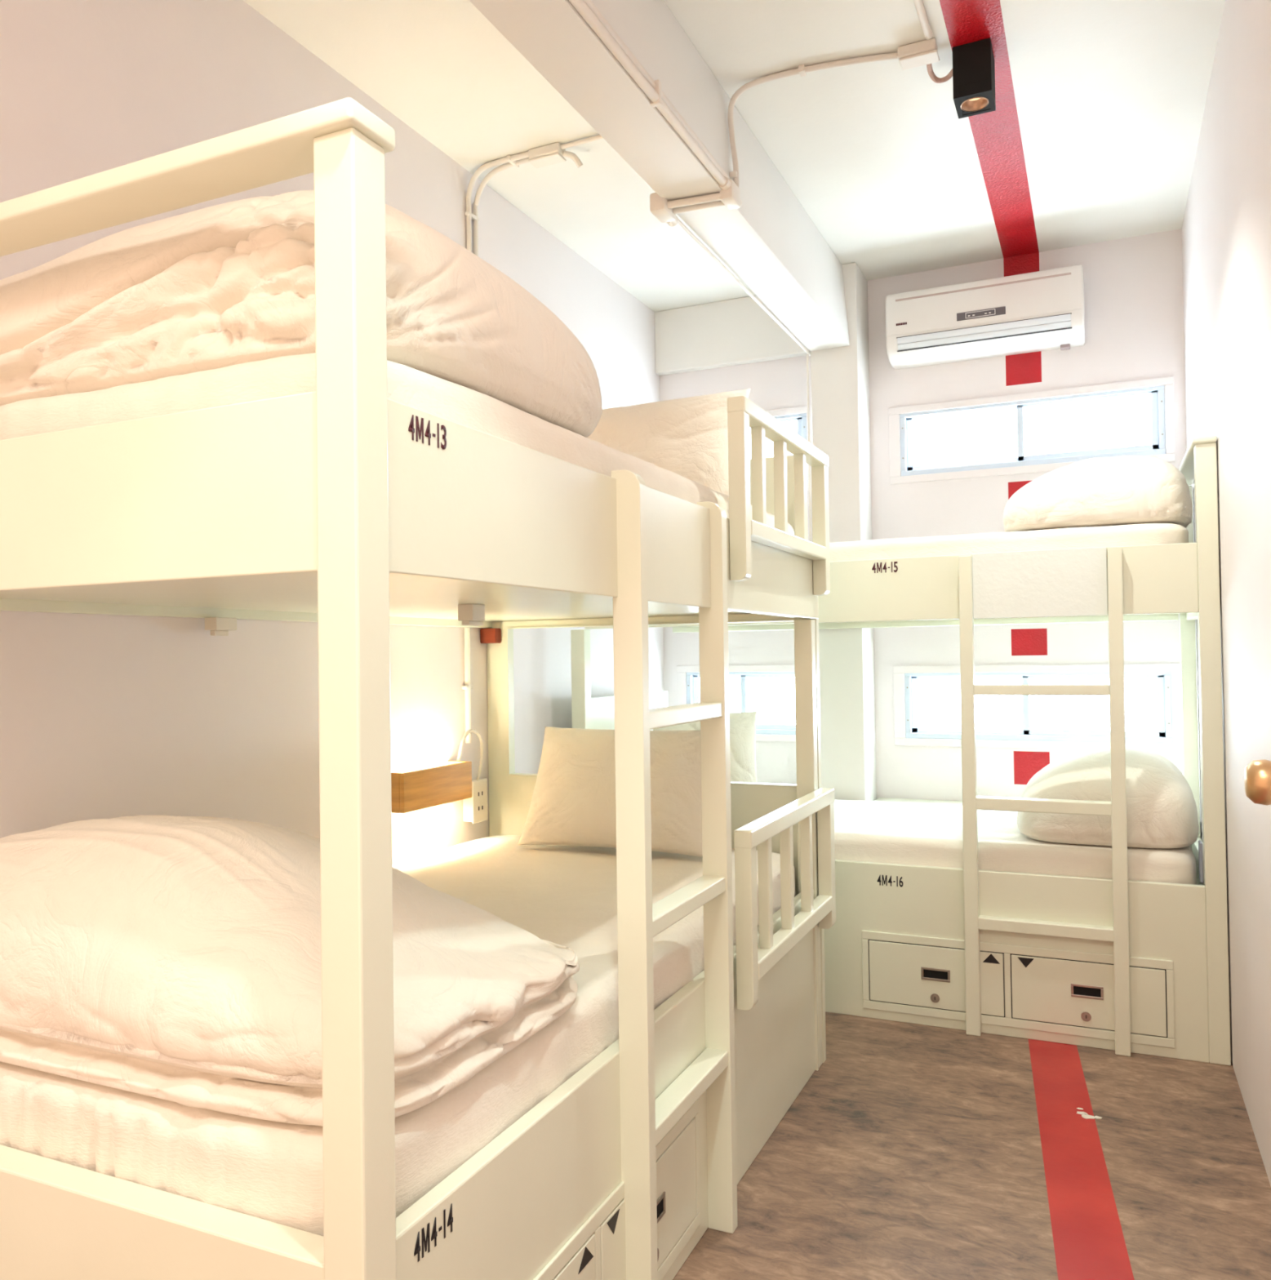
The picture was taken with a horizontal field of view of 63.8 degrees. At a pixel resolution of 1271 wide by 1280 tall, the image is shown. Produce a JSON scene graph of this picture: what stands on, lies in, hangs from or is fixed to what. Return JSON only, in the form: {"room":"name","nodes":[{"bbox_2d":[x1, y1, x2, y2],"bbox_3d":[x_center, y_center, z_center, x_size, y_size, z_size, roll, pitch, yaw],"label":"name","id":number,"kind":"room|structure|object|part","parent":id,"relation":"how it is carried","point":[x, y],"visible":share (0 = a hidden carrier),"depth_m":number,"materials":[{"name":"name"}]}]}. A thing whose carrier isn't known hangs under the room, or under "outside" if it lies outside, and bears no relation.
{"room":"dormitory","nodes":[
{"label":"dormitory","id":0,"kind":"room"},
{"bbox_2d":[0,0,664,864],"bbox_3d":[-0.983,-0.162,2.389,0.100,2.729,5.329,-1,-1,25],"label":"wall","id":1,"kind":"structure","parent":0,"point":[103,717],"depth_m":2.32,"materials":[{"name":"paint"}]},
{"bbox_2d":[391,728,483,813],"bbox_3d":[-0.577,0.379,3.033,0.081,0.202,0.467,-1,-1,25],"label":"wall lamp","id":2,"kind":"object","parent":1,"relation":"attached to","point":[419,789],"visible":0.98,"depth_m":2.94,"materials":[{"name":"brown wood"}]},
{"bbox_3d":[-0.604,0.424,2.972,0.081,0.110,0.335,-1,-1,25],"label":"lamp shade","id":3,"kind":"part","parent":2,"relation":"part of","materials":[{"name":"brown wood"}]},
{"bbox_3d":[-0.518,0.362,3.185,0.017,0.166,0.143,-1,-1,25],"label":"power cord","id":4,"kind":"part","parent":2,"relation":"part of","materials":[{"name":"beige plastic"}]},
{"bbox_2d":[462,627,473,742],"bbox_3d":[-0.530,0.143,3.225,0.021,0.364,0.036,-1,-1,25],"label":"conduit","id":5,"kind":"object","parent":1,"relation":"attached to","point":[467,687],"visible":0.96,"depth_m":3.22,"materials":[{"name":"white plastic"}]},
{"bbox_2d":[462,777,487,823],"bbox_3d":[-0.507,0.507,3.224,0.044,0.133,0.083,-1,-1,25],"label":"power socket","id":6,"kind":"object","parent":1,"relation":"attached to","point":[475,807],"visible":0.91,"depth_m":3.20,"materials":[{"name":"beige plastic"}]},
{"bbox_2d":[464,151,529,257],"bbox_3d":[-0.421,-0.921,3.238,0.249,1.200,0.061,-1,-1,28],"label":"conduit","id":7,"kind":"object","parent":1,"relation":"attached to","point":[515,160],"visible":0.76,"depth_m":3.27,"materials":[{"name":"white plastic"}]},
{"bbox_2d":[243,0,1225,311],"bbox_3d":[0.005,-1.598,1.925,2.239,0.100,5.279,-1,-1,25],"label":"ceiling","id":8,"kind":"structure","parent":0,"point":[1091,135],"depth_m":3.01,"materials":[{"name":"paint"}]},
{"bbox_2d":[528,142,582,168],"bbox_3d":[-0.248,-1.494,3.170,0.158,0.059,0.080,-1,-1,25],"label":"junction box","id":9,"kind":"object","parent":8,"relation":"attached to","point":[553,153],"visible":1,"depth_m":3.15,"materials":[{"name":"white plastic"}]},
{"bbox_3d":[-0.275,-1.490,3.172,0.108,0.007,0.053,-1,-1,25],"label":"lid","id":10,"kind":"part","parent":9,"relation":"part of","materials":[{"name":"white plastic"}]},
{"bbox_2d":[560,134,603,149],"bbox_3d":[-0.045,-1.520,3.051,0.403,0.014,0.014,-1,-1,26],"label":"conduit","id":11,"kind":"object","parent":8,"relation":"attached to","point":[597,137],"visible":0.41,"depth_m":3.10,"materials":[{"name":"white plastic"}]},
{"bbox_2d":[469,0,849,351],"bbox_3d":[-0.247,-1.377,1.885,0.165,0.337,5.000,-1,-1,25],"label":"beam","id":12,"kind":"structure","parent":8,"relation":"attached to","point":[771,242],"depth_m":2.61,"materials":[{"name":"paint"}]},
{"bbox_2d":[568,0,729,185],"bbox_3d":[-0.475,-1.243,1.163,0.028,0.052,3.460,-1,-1,25],"label":"conduit","id":13,"kind":"object","parent":12,"relation":"attached to","point":[587,9],"visible":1,"depth_m":2.24,"materials":[{"name":"white plastic"}]},
{"bbox_2d":[649,192,678,226],"bbox_3d":[0.082,-1.193,2.826,0.048,0.055,0.120,-1,-1,25],"label":"junction box","id":14,"kind":"object","parent":12,"relation":"attached to","point":[659,208],"visible":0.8,"depth_m":2.78,"materials":[{"name":"white plastic"}]},
{"bbox_2d":[666,192,724,213],"bbox_3d":[0.171,-1.189,2.776,0.159,0.019,0.059,-1,-1,20],"label":"conduit","id":15,"kind":"object","parent":12,"relation":"attached to","point":[713,200],"visible":0.91,"depth_m":2.77,"materials":[{"name":"white plastic"}]},
{"bbox_2d":[719,176,742,209],"bbox_3d":[0.256,-1.203,2.756,0.037,0.052,0.117,-1,-1,25],"label":"junction box","id":16,"kind":"object","parent":12,"relation":"attached to","point":[730,193],"visible":0.91,"depth_m":2.73,"materials":[{"name":"white plastic"}]},
{"bbox_2d":[727,52,897,188],"bbox_3d":[0.473,-1.389,2.744,0.468,0.305,0.045,-1,-1,20],"label":"conduit","id":17,"kind":"object","parent":8,"relation":"attached to","point":[802,69],"visible":0.98,"depth_m":2.77,"materials":[{"name":"white plastic"}]},
{"bbox_2d":[897,37,939,70],"bbox_3d":[0.738,-1.528,2.661,0.100,0.036,0.056,-1,-1,25],"label":"junction box","id":18,"kind":"object","parent":8,"relation":"attached to","point":[923,52],"visible":1,"depth_m":2.65,"materials":[{"name":"white plastic"}]},
{"bbox_3d":[0.741,-1.513,2.662,0.096,0.007,0.052,-1,-1,25],"label":"lid","id":19,"kind":"part","parent":18,"relation":"part of","materials":[{"name":"white plastic"}]},
{"bbox_2d":[913,0,933,39],"bbox_3d":[0.009,-1.554,0.989,0.032,0.020,3.540,-1,-1,25],"label":"conduit","id":20,"kind":"object","parent":8,"relation":"attached to","point":[919,5],"visible":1,"depth_m":2.52,"materials":[{"name":"white plastic"}]},
{"bbox_2d":[926,37,995,118],"bbox_3d":[0.859,-1.479,2.698,0.162,0.136,0.128,-1,-1,25],"label":"spotlight","id":21,"kind":"object","parent":8,"relation":"in","point":[972,73],"visible":1,"depth_m":2.65,"materials":[{"name":"black metal"}]},
{"bbox_2d":[659,228,1186,800],"bbox_3d":[1.120,-0.161,4.304,2.139,2.729,0.100,-1,-1,25],"label":"wall","id":22,"kind":"structure","parent":0,"point":[1134,302],"depth_m":4.14,"materials":[{"name":"paint"}]},
{"bbox_2d":[677,218,811,542],"bbox_3d":[0.416,-0.803,3.531,0.014,0.808,1.556,-1,-1,24],"label":"frame","id":23,"kind":"object","parent":22,"relation":"attached to","point":[680,223],"visible":0.86,"depth_m":3.89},
{"bbox_2d":[810,262,876,800],"bbox_3d":[0.868,-0.158,4.238,0.194,2.729,0.229,-1,-1,25],"label":"column","id":24,"kind":"structure","parent":22,"relation":"attached to","point":[840,375],"depth_m":4.13,"materials":[{"name":"paint"}]},
{"bbox_2d":[885,264,1084,369],"bbox_3d":[1.377,-1.265,4.042,0.733,0.286,0.183,-1,-1,25],"label":"air conditioner","id":25,"kind":"object","parent":22,"relation":"attached to","point":[1043,310],"visible":1,"depth_m":3.97,"materials":[{"name":"plastic"}]},
{"bbox_2d":[888,376,1175,484],"bbox_3d":[1.554,-0.821,4.078,1.058,0.320,0.062,-1,-1,25],"label":"window","id":26,"kind":"structure","parent":22,"relation":"in","point":[1046,430],"depth_m":4.05,"materials":[{"name":"glass"}]},
{"bbox_3d":[1.350,-0.821,4.185,0.464,0.225,0.018,-1,-1,25],"label":"sash","id":27,"kind":"part","parent":26,"relation":"part of","materials":[{"name":"white glass"}]},
{"bbox_3d":[1.350,-0.825,4.185,0.424,0.201,0.004,-1,-1,25],"label":"pane","id":28,"kind":"part","parent":26,"relation":"part of","materials":[{"name":"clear glass"}]},
{"bbox_3d":[1.757,-0.834,3.979,0.464,0.201,0.004,-1,-1,25],"label":"pane","id":29,"kind":"part","parent":26,"relation":"part of","materials":[{"name":"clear glass"}]},
{"bbox_3d":[1.757,-0.830,3.979,0.503,0.225,0.018,-1,-1,25],"label":"sash","id":30,"kind":"part","parent":26,"relation":"part of","materials":[{"name":"white glass"}]},
{"bbox_2d":[893,663,1182,751],"bbox_3d":[1.570,0.264,4.061,1.058,0.330,0.062,-1,-1,25],"label":"window","id":31,"kind":"structure","parent":22,"relation":"in","point":[927,700],"depth_m":4.03,"materials":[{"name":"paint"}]},
{"bbox_3d":[1.365,0.264,4.167,0.464,0.235,0.018,-1,-1,25],"label":"sash","id":32,"kind":"part","parent":31,"relation":"part of","materials":[{"name":"white metal"}]},
{"bbox_3d":[1.365,0.260,4.167,0.424,0.211,0.004,-1,-1,25],"label":"pane","id":33,"kind":"part","parent":31,"relation":"part of","materials":[{"name":"clear glass"}]},
{"bbox_3d":[1.772,0.251,3.962,0.464,0.211,0.004,-1,-1,25],"label":"pane","id":34,"kind":"part","parent":31,"relation":"part of","materials":[{"name":"clear glass"}]},
{"bbox_3d":[1.772,0.255,3.962,0.503,0.235,0.018,-1,-1,25],"label":"sash","id":35,"kind":"part","parent":31,"relation":"part of","materials":[{"name":"white metal"}]},
{"bbox_2d":[672,1012,1270,1279],"bbox_3d":[0.035,1.230,1.857,2.239,0.100,5.229,-1,-1,25],"label":"floor","id":36,"kind":"structure","parent":0,"point":[913,1151],"depth_m":2.26,"materials":[{"name":"wood"},{"name":"red paint"}]},
{"bbox_2d":[0,97,835,1279],"bbox_3d":[-0.367,0.314,2.215,1.142,1.754,2.014,-1,-1,25],"label":"bunk bed","id":37,"kind":"object","parent":36,"relation":"on","point":[349,508],"visible":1,"depth_m":1.33,"materials":[{"name":"beige paint"}]},
{"bbox_3d":[-0.794,-0.557,1.355,1.114,0.027,0.080,-1,-1,25],"label":"cap rail","id":38,"kind":"part","parent":37,"relation":"part of","materials":[{"name":"beige paint"}]},
{"bbox_3d":[-0.306,0.309,1.124,0.056,1.727,0.056,-1,-1,25],"label":"post","id":39,"kind":"part","parent":37,"relation":"part of","materials":[{"name":"beige paint"}]},
{"bbox_2d":[0,835,794,1236],"bbox_3d":[-0.381,0.722,2.232,1.051,0.244,1.928,-1,-1,25],"label":"mattress","id":40,"kind":"object","parent":37,"relation":"on","point":[270,1171],"visible":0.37,"depth_m":1.39,"materials":[{"name":"fabric"}]},
{"bbox_2d":[0,818,580,1125],"bbox_3d":[-0.654,0.437,1.651,1.079,0.315,0.630,-1,-1,25],"label":"duvet","id":41,"kind":"object","parent":40,"relation":"on","point":[175,961],"visible":0.86,"depth_m":1.36,"materials":[{"name":"white fabric"}]},
{"bbox_2d":[517,726,702,857],"bbox_3d":[-0.038,0.429,2.959,0.604,0.336,0.238,-1,-1,25],"label":"pillow","id":42,"kind":"object","parent":40,"relation":"on","point":[573,802],"visible":0.66,"depth_m":2.91,"materials":[{"name":"white fabric"}]},
{"bbox_2d":[0,352,794,535],"bbox_3d":[-0.390,-0.217,2.246,1.062,0.229,1.929,-1,-1,25],"label":"mattress","id":43,"kind":"object","parent":37,"relation":"on","point":[291,375],"visible":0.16,"depth_m":1.34,"materials":[{"name":"fabric"}]},
{"bbox_2d":[0,190,600,437],"bbox_3d":[-0.634,-0.496,1.729,1.052,0.314,0.754,-1,-1,25],"label":"duvet","id":44,"kind":"object","parent":43,"relation":"on","point":[215,286],"visible":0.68,"depth_m":1.37,"materials":[{"name":"white fabric"}]},
{"bbox_2d":[586,388,751,495],"bbox_3d":[0.030,-0.520,2.960,0.604,0.376,0.213,-1,-1,25],"label":"pillow","id":45,"kind":"object","parent":43,"relation":"on","point":[687,437],"visible":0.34,"depth_m":2.87,"materials":[{"name":"white fabric"}]},
{"bbox_2d":[480,628,501,643],"bbox_3d":[-0.470,-0.013,3.313,0.059,0.048,0.038,-1,-1,25],"label":"block","id":46,"kind":"object","parent":37,"relation":"attached to","point":[486,635],"visible":1,"depth_m":3.30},
{"bbox_3d":[-0.146,1.015,1.406,0.005,0.187,0.399,-1,-1,25],"label":"storage door","id":47,"kind":"part","parent":37,"relation":"part of","materials":[{"name":"beige paint"}]},
{"bbox_3d":[0.030,1.019,1.794,0.005,0.187,0.408,-1,-1,25],"label":"storage door","id":48,"kind":"part","parent":37,"relation":"part of","materials":[{"name":"beige paint"}]},
{"bbox_3d":[0.003,-0.295,3.139,1.073,0.452,0.024,-1,-1,25],"label":"headboard","id":49,"kind":"part","parent":37,"relation":"part of","materials":[{"name":"beige paint"}]},
{"bbox_3d":[0.026,0.565,3.119,1.098,1.270,0.028,-1,-1,25],"label":"headboard","id":50,"kind":"part","parent":37,"relation":"part of","materials":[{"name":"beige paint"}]},
{"bbox_3d":[0.035,1.009,1.793,0.003,0.038,0.086,-1,-1,25],"label":"handle","id":51,"kind":"part","parent":37,"relation":"part of","materials":[{"name":"metal"}]},
{"bbox_3d":[0.066,-0.167,1.894,0.018,0.201,0.372,-1,-1,25],"label":"ladder panel","id":52,"kind":"part","parent":37,"relation":"part of","materials":[{"name":"beige paint"}]},
{"bbox_3d":[0.227,-0.327,2.229,0.038,0.396,0.038,-1,-1,25],"label":"guard post","id":53,"kind":"part","parent":37,"relation":"part of","materials":[{"name":"beige paint"}]},
{"bbox_3d":[0.241,0.606,2.213,0.038,0.382,0.038,-1,-1,25],"label":"guard post","id":54,"kind":"part","parent":37,"relation":"part of","materials":[{"name":"beige paint"}]},
{"bbox_3d":[0.375,-0.376,2.553,0.041,0.300,0.752,-1,-1,25],"label":"guard rail","id":55,"kind":"part","parent":37,"relation":"part of","materials":[{"name":"beige paint"}]},
{"bbox_3d":[0.389,0.580,2.538,0.041,0.332,0.752,-1,-1,25],"label":"guard rail","id":56,"kind":"part","parent":37,"relation":"part of","materials":[{"name":"beige paint"}]},
{"bbox_3d":[0.486,0.566,2.869,0.052,1.248,0.043,-1,-1,25],"label":"post","id":57,"kind":"part","parent":37,"relation":"part of","materials":[{"name":"beige paint"}]},
{"bbox_3d":[0.499,0.964,2.824,0.008,0.450,0.010,-1,-1,25],"label":"corner trim","id":58,"kind":"part","parent":37,"relation":"part of","materials":[{"name":"beige paint"}]},
{"bbox_3d":[0.521,-0.322,2.873,0.038,0.393,0.045,-1,-1,25],"label":"guard post","id":59,"kind":"part","parent":37,"relation":"part of","materials":[{"name":"beige paint"}]},
{"bbox_3d":[0.535,0.612,2.858,0.038,0.383,0.045,-1,-1,25],"label":"guard post","id":60,"kind":"part","parent":37,"relation":"part of","materials":[{"name":"beige paint"}]},
{"bbox_2d":[570,435,1231,1066],"bbox_3d":[0.917,0.326,3.721,2.039,1.743,1.115,-1,-1,25],"label":"bunk bed","id":61,"kind":"object","parent":36,"relation":"on","point":[1123,966],"visible":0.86,"depth_m":3.01,"materials":[{"name":"beige paint"}]},
{"bbox_3d":[-0.190,0.588,3.673,0.055,1.250,0.050,-1,-1,25],"label":"post","id":62,"kind":"part","parent":61,"relation":"part of","materials":[{"name":"beige paint"}]},
{"bbox_3d":[0.920,1.026,3.128,0.086,0.038,0.003,-1,-1,25],"label":"handle","id":63,"kind":"part","parent":61,"relation":"part of","materials":[{"name":"metal"}]},
{"bbox_3d":[0.919,1.036,3.133,0.399,0.187,0.005,-1,-1,25],"label":"storage door","id":64,"kind":"part","parent":61,"relation":"part of","materials":[{"name":"beige paint"}]},
{"bbox_2d":[829,523,1188,561],"bbox_3d":[0.850,-0.209,3.645,1.959,0.222,0.805,-1,-1,25],"label":"mattress","id":65,"kind":"object","parent":61,"relation":"on","point":[1144,534],"visible":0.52,"depth_m":3.08,"materials":[{"name":"fabric"}]},
{"bbox_2d":[1002,455,1191,531],"bbox_3d":[1.484,-0.454,3.306,0.554,0.239,0.673,-1,-1,25],"label":"duvet","id":66,"kind":"object","parent":65,"relation":"on","point":[1121,490],"visible":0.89,"depth_m":3.02,"materials":[{"name":"white fabric"}]},
{"bbox_2d":[834,799,1196,884],"bbox_3d":[0.868,0.738,3.641,1.959,0.222,0.831,-1,-1,25],"label":"mattress","id":67,"kind":"object","parent":61,"relation":"on","point":[926,834],"visible":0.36,"depth_m":3.18,"materials":[{"name":"fabric"}]},
{"bbox_2d":[1016,746,1198,848],"bbox_3d":[1.510,0.479,3.285,0.523,0.266,0.669,-1,-1,25],"label":"duvet","id":68,"kind":"object","parent":67,"relation":"on","point":[1162,811],"visible":0.85,"depth_m":3.02,"materials":[{"name":"white fabric"}]},
{"bbox_3d":[1.192,-0.167,3.021,0.370,0.197,0.010,-1,-1,25],"label":"ladder panel","id":69,"kind":"part","parent":61,"relation":"part of","materials":[{"name":"white wood"}]},
{"bbox_3d":[1.306,1.018,2.952,0.086,0.038,0.003,-1,-1,25],"label":"handle","id":70,"kind":"part","parent":61,"relation":"part of","materials":[{"name":"metal"}]},
{"bbox_3d":[1.307,1.028,2.957,0.408,0.187,0.005,-1,-1,25],"label":"storage door","id":71,"kind":"part","parent":61,"relation":"part of","materials":[{"name":"beige paint"}]},
{"bbox_3d":[1.951,0.319,3.592,0.048,1.722,0.040,-1,-1,25],"label":"post","id":72,"kind":"part","parent":61,"relation":"part of","materials":[{"name":"beige paint"}]},
{"bbox_3d":[1.754,-0.556,3.215,0.061,0.021,0.825,-1,-1,25],"label":"cap rail","id":73,"kind":"part","parent":61,"relation":"part of","materials":[{"name":"beige paint"}]},
{"bbox_2d":[1198,840,1203,883],"bbox_3d":[1.609,0.630,2.904,0.008,0.112,0.050,-1,-1,25],"label":"strap","id":74,"kind":"object","parent":61,"relation":"hanging from","point":[1200,843],"visible":1,"depth_m":2.88,"materials":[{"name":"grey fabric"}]},
{"bbox_3d":[1.612,0.312,2.854,0.052,1.722,0.050,-1,-1,25],"label":"post","id":75,"kind":"part","parent":61,"relation":"part of","materials":[{"name":"beige paint"}]},
{"bbox_2d":[1076,1107,1102,1119],"bbox_3d":[1.115,1.175,2.527,0.040,0.001,0.069,0,-1,-27],"label":"plaster splash","id":76,"kind":"object","parent":36,"relation":"on","point":[1084,1115],"visible":1,"depth_m":2.52,"materials":[{"name":"white paint"}]},
{"bbox_2d":[1181,0,1270,1186],"bbox_3d":[1.054,-0.206,1.461,0.100,2.729,5.329,-1,-1,25],"label":"wall","id":77,"kind":"structure","parent":0,"point":[1226,228],"depth_m":2.43,"materials":[{"name":"paint"}]},
{"bbox_2d":[1244,759,1270,804],"bbox_3d":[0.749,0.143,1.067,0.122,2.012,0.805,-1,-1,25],"label":"door knob","id":78,"kind":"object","parent":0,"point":[1257,774],"depth_m":1.37,"materials":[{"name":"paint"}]}
]}

